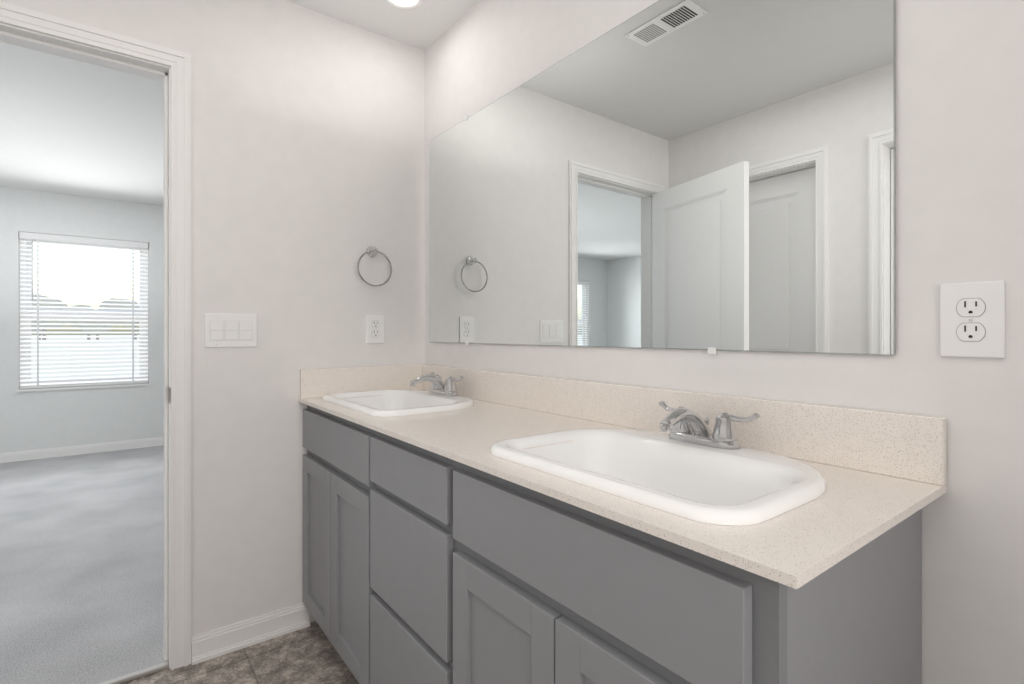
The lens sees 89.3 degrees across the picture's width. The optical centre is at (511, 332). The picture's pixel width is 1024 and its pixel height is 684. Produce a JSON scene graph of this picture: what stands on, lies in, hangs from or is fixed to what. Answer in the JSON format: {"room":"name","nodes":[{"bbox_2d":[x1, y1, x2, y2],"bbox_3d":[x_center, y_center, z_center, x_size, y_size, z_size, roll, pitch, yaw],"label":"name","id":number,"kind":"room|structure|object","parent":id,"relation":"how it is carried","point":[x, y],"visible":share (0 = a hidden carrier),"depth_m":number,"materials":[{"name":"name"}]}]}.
{"room":"bathroom","nodes":[
{"label":"bathroom","id":0,"kind":"room"},
{"bbox_2d":[0,186,163,452],"bbox_3d":[-4.377,-0.066,4.485,7.940,2.372,0.120,0,0,-37],"label":"wall","id":1,"kind":"structure","parent":0,"point":[33,420],"depth_m":4.71,"materials":[{"name":"paint"}]},
{"bbox_2d":[16,383,150,392],"bbox_3d":[-3.932,0.501,4.808,0.951,0.025,0.120,0,0,-37],"label":"window sill","id":2,"kind":"structure","parent":1,"relation":"in","point":[80,387],"depth_m":4.74,"materials":[{"name":"paint"}]},
{"bbox_2d":[19,238,148,388],"bbox_3d":[-3.949,-0.195,4.830,0.924,1.366,0.070,0,0,-37],"label":"window","id":3,"kind":"structure","parent":1,"relation":"in","point":[65,309],"depth_m":4.76,"materials":[{"name":"white plastic"}]},
{"bbox_2d":[19,232,147,388],"bbox_3d":[-3.909,-0.195,4.777,0.915,1.362,0.074,0,0,-37],"label":"window blinds","id":4,"kind":"object","parent":3,"relation":"attached to","point":[38,237],"visible":0.92,"depth_m":4.75,"materials":[{"name":"white plastic"}]},
{"bbox_2d":[0,437,163,462],"bbox_3d":[-3.136,1.073,2.858,7.700,0.095,3.972,0,0,-37],"label":"baseboard","id":5,"kind":"structure","parent":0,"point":[8,457],"depth_m":4.72,"materials":[{"name":"paint"}]},
{"bbox_2d":[0,446,168,683],"bbox_3d":[-3.140,1.164,2.864,7.940,0.112,4.197,0,0,-37],"label":"floor","id":6,"kind":"structure","parent":0,"point":[82,569],"depth_m":2.45,"materials":[{"name":"grey carpet"}]},
{"bbox_2d":[0,0,424,636],"bbox_3d":[-1.134,-0.066,1.812,2.025,2.372,0.120,0,0,-37],"label":"wall","id":7,"kind":"structure","parent":0,"point":[308,158],"depth_m":1.93,"materials":[{"name":"paint"}]},
{"bbox_2d":[0,23,170,668],"bbox_3d":[-1.464,0.109,1.560,0.755,2.022,0.122,0,0,-37],"label":"door jamb","id":8,"kind":"structure","parent":7,"relation":"in","point":[28,39],"depth_m":1.73,"materials":[{"name":"paint"}]},
{"bbox_2d":[168,386,170,403],"bbox_3d":[-1.152,0.208,1.742,0.008,0.060,0.037,0,0,-37],"label":"strike plate","id":9,"kind":"object","parent":8,"relation":"attached to","point":[169,395],"visible":1,"depth_m":1.73,"materials":[{"name":"silver metal"}]},
{"bbox_2d":[0,1,190,669],"bbox_3d":[-1.422,0.088,1.505,0.839,2.064,0.017,0,0,-37],"label":"door frame","id":10,"kind":"structure","parent":7,"relation":"attached to","point":[178,62],"depth_m":1.73,"materials":[{"name":"paint"}]},
{"bbox_2d":[99,662,168,683],"bbox_3d":[-1.437,1.113,1.524,0.715,0.014,0.024,0,0,-37],"label":"transition strip","id":11,"kind":"object","parent":7,"relation":"in","point":[140,673],"visible":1,"depth_m":1.68,"materials":[{"name":"grey"}]},
{"bbox_2d":[205,313,256,346],"bbox_3d":[-0.994,-0.009,1.837,0.165,0.118,0.008,0,0,-37],"label":"switch plate","id":12,"kind":"object","parent":7,"relation":"attached to","point":[230,330],"visible":1,"depth_m":1.83,"materials":[{"name":"white plastic"}]},
{"bbox_2d":[191,603,309,664],"bbox_3d":[-0.933,1.077,1.874,0.386,0.085,0.024,0,0,-37],"label":"baseboard","id":13,"kind":"structure","parent":7,"relation":"attached to","point":[212,644],"depth_m":1.84,"materials":[{"name":"paint"}]},
{"bbox_2d":[357,246,391,286],"bbox_3d":[-0.570,-0.275,2.133,0.149,0.170,0.051,0,0,-37],"label":"towel ring","id":14,"kind":"object","parent":7,"relation":"attached to","point":[371,251],"visible":0.94,"depth_m":2.13,"materials":[{"name":"silver metal"}]},
{"bbox_2d":[366,314,383,342],"bbox_3d":[-0.569,-0.017,2.162,0.079,0.120,0.008,0,0,-37],"label":"outlet","id":15,"kind":"object","parent":7,"relation":"attached to","point":[374,328],"visible":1,"depth_m":2.16,"materials":[{"name":"white plastic"}]},
{"bbox_2d":[0,0,479,205],"bbox_3d":[-2.078,-1.302,1.471,7.940,0.100,7.700,0,0,-37],"label":"ceiling","id":16,"kind":"structure","parent":0,"point":[68,126],"depth_m":2.97,"materials":[{"name":"paint"}]},
{"bbox_2d":[386,0,422,8],"bbox_3d":[-0.405,-1.248,1.923,0.148,0.006,0.148,0,0,-37],"label":"recessed light","id":17,"kind":"object","parent":16,"relation":"in","point":[406,4],"visible":1,"depth_m":1.97,"materials":[{"name":"glass"}]},
{"bbox_2d":[122,621,358,683],"bbox_3d":[-0.044,1.170,0.383,2.025,0.100,3.503,0,0,-37],"label":"floor","id":18,"kind":"structure","parent":0,"point":[309,655],"depth_m":1.74,"materials":[{"name":"tile"}]},
{"bbox_2d":[303,400,926,683],"bbox_3d":[-0.054,0.691,1.432,0.522,0.856,1.788,0,0,-37],"label":"bathroom vanity","id":19,"kind":"object","parent":18,"relation":"on","point":[466,526],"depth_m":0.88,"materials":[{"name":"grey wood"}]},
{"bbox_2d":[299,396,946,591],"bbox_3d":[-0.049,0.256,1.416,0.534,0.013,1.820,0,0,-37],"label":"countertop","id":20,"kind":"structure","parent":19,"relation":"on","point":[794,550],"depth_m":0.76,"materials":[{"name":"beige stone"}]},
{"bbox_2d":[315,384,498,415],"bbox_3d":[-0.397,0.316,1.867,0.418,0.168,0.577,0,0,-37],"label":"sink","id":21,"kind":"object","parent":20,"relation":"in","point":[373,401],"depth_m":1.95,"materials":[{"name":"white ceramic"}]},
{"bbox_2d":[409,372,464,395],"bbox_3d":[-0.305,0.192,1.937,0.169,0.078,0.235,0,0,-37],"label":"faucet","id":22,"kind":"object","parent":20,"relation":"on","point":[438,387],"depth_m":1.92,"materials":[{"name":"silver metal"}]},
{"bbox_2d":[475,420,870,535],"bbox_3d":[0.267,0.316,0.996,0.418,0.168,0.577,0,0,-37],"label":"sink","id":23,"kind":"object","parent":20,"relation":"in","point":[735,486],"depth_m":1.00,"materials":[{"name":"white ceramic"}]},
{"bbox_2d":[658,401,760,449],"bbox_3d":[0.359,0.192,1.066,0.169,0.078,0.235,0,0,-37],"label":"faucet","id":24,"kind":"object","parent":20,"relation":"on","point":[685,429],"depth_m":1.06,"materials":[{"name":"silver metal"}]},
{"bbox_2d":[425,0,1023,683],"bbox_3d":[0.718,-0.066,0.955,0.120,2.372,3.488,0,0,-37],"label":"wall","id":25,"kind":"structure","parent":0,"point":[959,140],"depth_m":0.87,"materials":[{"name":"paint"}]},
{"bbox_2d":[430,0,894,354],"bbox_3d":[0.157,-0.398,1.583,0.007,0.894,1.696,0,0,-37],"label":"wall mirror","id":26,"kind":"object","parent":25,"relation":"attached to","point":[712,176],"visible":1,"depth_m":1.24,"materials":[{"name":"grey mirror"}]},
{"bbox_2d":[940,280,1004,357],"bbox_3d":[0.733,-0.021,0.828,0.008,0.120,0.079,0,0,-37],"label":"outlet","id":27,"kind":"object","parent":25,"relation":"attached to","point":[972,319],"visible":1,"depth_m":0.82,"materials":[{"name":"white plastic"}]},
{"label":"outside","id":28,"kind":"structure","parent":0,"visible":0},
{"bbox_2d":[31,335,138,378],"bbox_3d":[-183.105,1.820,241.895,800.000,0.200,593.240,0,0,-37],"label":"ground","id":29,"kind":"structure","parent":28,"point":[76,355],"depth_m":39.65,"materials":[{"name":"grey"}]},
{"bbox_2d":[31,295,138,339],"bbox_3d":[-88.719,-4.055,115.935,344.421,11.550,57.618,0,0,-37],"label":"trees","id":30,"kind":"object","parent":29,"relation":"on","point":[96,322],"depth_m":116.30,"materials":[{"name":"grey plant"}]}
]}

